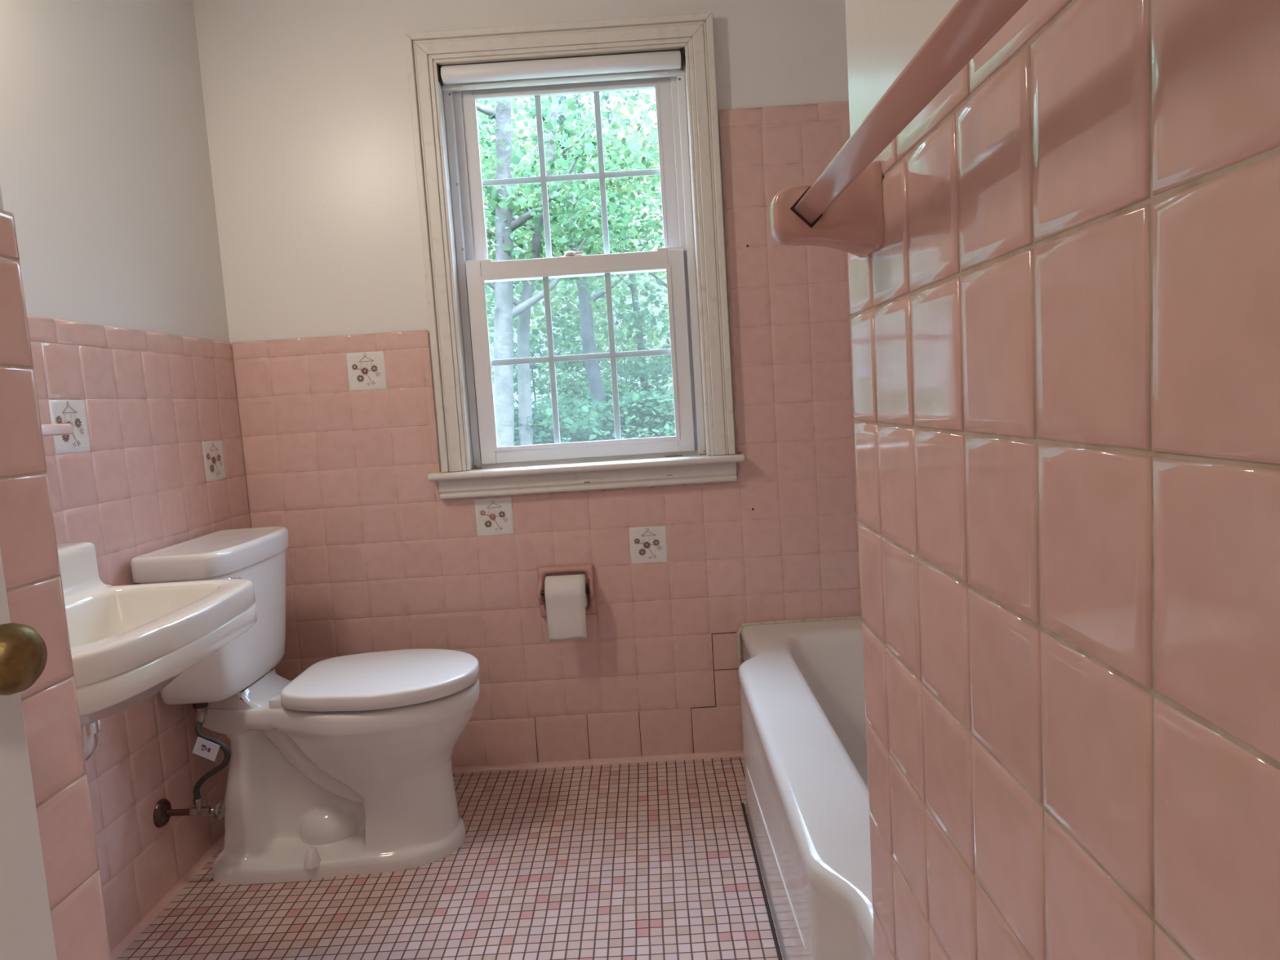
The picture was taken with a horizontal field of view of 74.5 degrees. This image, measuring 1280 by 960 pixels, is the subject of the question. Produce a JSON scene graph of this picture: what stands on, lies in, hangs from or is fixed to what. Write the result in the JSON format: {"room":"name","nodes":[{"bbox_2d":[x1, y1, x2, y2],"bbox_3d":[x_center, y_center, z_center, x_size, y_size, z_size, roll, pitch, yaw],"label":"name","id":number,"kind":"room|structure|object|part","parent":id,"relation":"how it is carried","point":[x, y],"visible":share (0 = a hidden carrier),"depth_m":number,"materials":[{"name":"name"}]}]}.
{"room":"bathroom","nodes":[
{"label":"bathroom","id":0,"kind":"room"},
{"bbox_2d":[0,184,111,959],"bbox_3d":[-0.900,-0.134,0.374,0.533,2.440,1.000,-4,6,1],"label":"wall","id":1,"kind":"structure","parent":0,"point":[28,538],"depth_m":0.86,"materials":[{"name":"pink tile"}]},
{"bbox_2d":[0,548,57,959],"bbox_3d":[-0.527,0.052,0.328,0.100,2.008,0.761,-4,6,1],"label":"door","id":2,"kind":"structure","parent":1,"relation":"in","point":[26,930],"depth_m":0.70,"materials":[{"name":"white paint"}]},
{"bbox_3d":[-0.501,0.139,0.652,0.065,0.055,0.055,-4,6,1],"label":"knob","id":3,"kind":"part","parent":2,"relation":"part of","materials":[{"name":"gold metal"}]},
{"bbox_2d":[0,0,251,959],"bbox_3d":[-1.211,-0.117,0.402,0.134,2.440,4.008,-4,6,1],"label":"wall","id":4,"kind":"structure","parent":0,"point":[106,183],"depth_m":1.89,"materials":[{"name":"pink tile"}]},
{"bbox_2d":[41,423,73,436],"bbox_3d":[-1.078,-0.079,1.421,0.135,0.020,0.192,-4,6,1],"label":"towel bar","id":5,"kind":"object","parent":4,"relation":"attached to","point":[54,429],"visible":0.47,"depth_m":1.46,"materials":[{"name":"pink ceramic"}]},
{"bbox_2d":[57,542,257,760],"bbox_3d":[-0.889,0.335,1.295,0.463,0.418,0.526,-4,6,1],"label":"sink","id":6,"kind":"object","parent":4,"relation":"attached to","point":[128,643],"visible":0.46,"depth_m":1.33,"materials":[{"name":"white ceramic"}]},
{"bbox_2d":[153,796,225,827],"bbox_3d":[-1.020,0.753,1.914,0.139,0.062,0.062,-4,6,1],"label":"shutoff valve","id":7,"kind":"object","parent":4,"relation":"attached to","point":[162,812],"visible":1,"depth_m":1.91,"materials":[{"name":"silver metal"}]},
{"bbox_3d":[-1.081,0.757,1.915,0.016,0.062,0.062,-4,6,1],"label":"wall plate","id":8,"kind":"part","parent":7,"relation":"part of","materials":[{"name":"brown metal"}]},
{"bbox_2d":[192,702,231,799],"bbox_3d":[-0.979,0.613,1.905,0.104,0.215,0.059,1,7,37],"label":"supply hose","id":9,"kind":"object","parent":7,"relation":"attached to","point":[206,746],"visible":1,"depth_m":1.89,"materials":[{"name":"grey"}]},
{"bbox_2d":[201,744,210,752],"bbox_3d":[-0.970,0.600,1.883,0.023,0.020,0.001,-4,6,1],"label":"print","id":10,"kind":"object","parent":9,"relation":"attached to","point":[205,748],"depth_m":1.88,"materials":[{"name":"grey"}]},
{"bbox_3d":[-0.955,0.750,1.913,0.010,0.041,0.041,-4,6,1],"label":"valve handle","id":11,"kind":"part","parent":7,"relation":"part of","materials":[{"name":"silver metal"}]},
{"bbox_2d":[116,756,782,959],"bbox_3d":[0.311,1.048,0.585,3.025,0.100,4.160,-4,6,1],"label":"floor","id":12,"kind":"structure","parent":0,"point":[654,860],"depth_m":1.87,"materials":[{"name":"tile"}]},
{"bbox_2d":[130,526,479,884],"bbox_3d":[-0.740,0.522,2.065,0.694,0.790,0.417,-4,6,1],"label":"toilet","id":13,"kind":"object","parent":12,"relation":"on","point":[343,766],"visible":0.94,"depth_m":1.99,"materials":[{"name":"glazed porcelain"},{"name":"plastic"},{"name":"chrome"}]},
{"bbox_3d":[-1.008,0.172,2.032,0.206,0.054,0.417,-4,6,1],"label":"tank lid","id":14,"kind":"part","parent":13,"relation":"part of","materials":[{"name":"white ceramic"}]},
{"bbox_3d":[-0.999,0.345,2.049,0.185,0.298,0.394,-4,6,1],"label":"tank","id":15,"kind":"part","parent":13,"relation":"part of","materials":[{"name":"white ceramic"}]},
{"bbox_3d":[-0.618,0.480,2.061,0.445,0.037,0.362,-4,6,1],"label":"seat lid","id":16,"kind":"part","parent":13,"relation":"part of","materials":[{"name":"white plastic"}]},
{"bbox_2d":[737,615,875,959],"bbox_3d":[0.636,0.667,1.726,0.775,0.402,1.495,-4,6,1],"label":"bathtub","id":17,"kind":"object","parent":12,"relation":"on","point":[802,682],"visible":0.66,"depth_m":1.61,"materials":[{"name":"ceramic"}]},
{"bbox_2d":[192,0,862,773],"bbox_3d":[-0.095,-0.386,2.450,2.355,2.440,0.174,-4,6,1],"label":"wall","id":18,"kind":"structure","parent":0,"point":[307,105],"depth_m":2.40,"materials":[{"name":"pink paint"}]},
{"bbox_2d":[537,564,596,617],"bbox_3d":[-0.211,0.323,2.417,0.161,0.146,0.064,-4,6,1],"label":"toilet paper holder","id":19,"kind":"object","parent":18,"relation":"attached to","point":[588,569],"visible":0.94,"depth_m":2.42,"materials":[{"name":"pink ceramic"}]},
{"bbox_2d":[544,573,587,641],"bbox_3d":[-0.207,0.360,2.399,0.111,0.178,0.094,-4,6,1],"label":"toilet paper roll","id":20,"kind":"object","parent":19,"relation":"hanging from","point":[566,596],"visible":0.99,"depth_m":2.36,"materials":[{"name":"white paper"}]},
{"bbox_2d":[404,12,744,499],"bbox_3d":[-0.187,-0.607,2.403,0.888,1.270,0.205,-4,6,1],"label":"window","id":21,"kind":"structure","parent":18,"relation":"in","point":[458,267],"depth_m":2.38,"materials":[{"name":"paint"}]},
{"bbox_2d":[436,47,684,88],"bbox_3d":[-0.217,-1.132,2.314,0.672,0.053,0.045,-4,6,1],"label":"roller shade","id":22,"kind":"object","parent":21,"relation":"attached to","point":[670,60],"visible":1,"depth_m":2.30,"materials":[{"name":"white fabric"}]},
{"bbox_3d":[-0.196,-0.873,2.426,0.608,0.545,0.032,-4,6,1],"label":"sash","id":23,"kind":"part","parent":21,"relation":"part of","materials":[{"name":"white plastic"}]},
{"bbox_3d":[-0.181,-0.610,2.450,0.678,1.125,0.110,-4,6,1],"label":"vinyl frame","id":24,"kind":"part","parent":21,"relation":"part of","materials":[{"name":"white plastic"}]},
{"bbox_3d":[-0.164,-0.346,2.511,0.640,0.547,0.009,-4,6,1],"label":"screen frame","id":25,"kind":"part","parent":21,"relation":"part of","materials":[{"name":"white plastic"}]},
{"bbox_3d":[-0.169,-0.353,2.434,0.621,0.577,0.032,-4,6,1],"label":"sash","id":26,"kind":"part","parent":21,"relation":"part of","materials":[{"name":"white plastic"}]},
{"bbox_2d":[844,0,1279,959],"bbox_3d":[0.642,-0.231,0.371,0.861,2.440,1.025,-4,6,1],"label":"wall partition","id":27,"kind":"structure","parent":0,"point":[1065,317],"depth_m":0.44,"materials":[{"name":"pink tile"}]},
{"bbox_2d":[769,0,1028,257],"bbox_3d":[0.167,-0.217,0.475,0.092,0.076,0.691,-4,6,1],"label":"towel bar","id":28,"kind":"object","parent":27,"relation":"attached to","point":[842,210],"visible":1,"depth_m":0.56,"materials":[{"name":"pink ceramic"}]},
{"bbox_3d":[0.168,-0.246,0.781,0.092,0.076,0.076,-4,6,1],"label":"post","id":29,"kind":"part","parent":28,"relation":"part of","materials":[{"name":"pink ceramic"}]},
{"label":"outside","id":30,"kind":"structure","parent":0,"visible":0},
{"bbox_3d":[0.381,-1.656,32.593,80.000,0.300,59.600,-4,6,1],"label":"ground","id":31,"kind":"structure","parent":30,"visible":0},
{"bbox_2d":[491,337,640,442],"bbox_3d":[-1.496,-0.911,11.347,3.114,2.648,2.437,-2,6,18],"label":"shrub","id":32,"kind":"object","parent":31,"relation":"on","point":[580,384],"visible":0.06,"depth_m":11.29,"materials":[{"name":"green plant"}]},
{"bbox_3d":[-1.357,-0.531,11.209,0.060,1.901,0.036,-4,6,1],"label":"stem","id":33,"kind":"part","parent":32,"relation":"part of","materials":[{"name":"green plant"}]},
{"bbox_2d":[475,91,661,447],"bbox_3d":[-1.504,-1.645,7.711,4.393,4.819,3.090,-4,6,1],"label":"tree","id":34,"kind":"object","parent":31,"relation":"on","point":[502,198],"visible":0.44,"depth_m":7.22,"materials":[{"name":"green plant"}]},
{"bbox_2d":[476,89,662,445],"bbox_3d":[-0.603,-1.751,8.498,3.974,4.759,3.026,-4,6,1],"label":"tree","id":35,"kind":"object","parent":31,"relation":"on","point":[525,410],"visible":0.28,"depth_m":7.69,"materials":[{"name":"green plant"}]},
{"bbox_2d":[475,93,667,438],"bbox_3d":[-0.629,-2.581,10.577,6.826,6.014,3.596,-4,6,1],"label":"tree","id":36,"kind":"object","parent":31,"relation":"on","point":[596,388],"visible":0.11,"depth_m":10.23,"materials":[{"name":"green plant"}]},
{"bbox_2d":[480,93,665,400],"bbox_3d":[-3.500,-3.821,14.653,8.446,8.048,5.119,-4,6,-3],"label":"tree","id":37,"kind":"object","parent":31,"relation":"on","point":[544,353],"visible":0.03,"depth_m":14.31,"materials":[{"name":"green plant"}]},
{"bbox_2d":[476,91,672,395],"bbox_3d":[-0.788,-3.279,13.054,8.751,6.935,4.571,-4,6,1],"label":"tree","id":38,"kind":"object","parent":31,"relation":"on","point":[640,345],"visible":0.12,"depth_m":12.75,"materials":[{"name":"green plant"}]},
{"bbox_2d":[484,88,673,435],"bbox_3d":[-0.884,-5.084,19.798,13.217,9.968,7.376,-4,6,1],"label":"tree","id":39,"kind":"object","parent":31,"relation":"on","point":[521,131],"visible":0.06,"depth_m":19.20,"materials":[{"name":"green plant"}]},
{"bbox_2d":[512,346,649,445],"bbox_3d":[-1.572,-0.269,8.269,3.538,1.974,2.416,-4,6,1],"label":"shrub","id":40,"kind":"object","parent":31,"relation":"on","point":[538,439],"visible":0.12,"depth_m":7.96,"materials":[{"name":"green plant"}]},
{"bbox_2d":[493,362,674,444],"bbox_3d":[-0.469,-0.533,8.699,3.293,2.278,2.398,-4,6,1],"label":"shrub","id":41,"kind":"object","parent":31,"relation":"on","point":[578,403],"visible":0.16,"depth_m":8.36,"materials":[{"name":"green plant"}]},
{"bbox_2d":[511,98,670,369],"bbox_3d":[1.152,-2.582,11.202,6.011,5.664,3.632,-4,6,1],"label":"tree","id":42,"kind":"object","parent":31,"relation":"on","point":[642,314],"visible":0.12,"depth_m":11.38,"materials":[{"name":"green plant"}]},
{"bbox_2d":[513,89,670,432],"bbox_3d":[2.013,-4.168,15.833,8.980,7.818,5.229,-3,6,3],"label":"tree","id":43,"kind":"object","parent":31,"relation":"on","point":[637,95],"visible":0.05,"depth_m":15.95,"materials":[{"name":"green plant"}]},
{"bbox_2d":[515,345,675,442],"bbox_3d":[-0.225,-1.023,12.567,3.325,2.476,2.374,-4,6,-5],"label":"shrub","id":44,"kind":"object","parent":31,"relation":"on","point":[630,366],"visible":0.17,"depth_m":12.15,"materials":[{"name":"green plant"}]},
{"bbox_2d":[564,369,675,440],"bbox_3d":[0.430,-0.449,8.419,3.350,2.051,2.153,-4,6,-7],"label":"shrub","id":45,"kind":"object","parent":31,"relation":"on","point":[664,416],"visible":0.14,"depth_m":8.17,"materials":[{"name":"green plant"}]},
{"bbox_2d":[618,326,673,408],"bbox_3d":[1.203,-0.863,10.346,3.415,2.406,2.446,-7,6,-28],"label":"shrub","id":46,"kind":"object","parent":31,"relation":"on","point":[643,373],"visible":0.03,"depth_m":10.57,"materials":[{"name":"green plant"}]}
]}

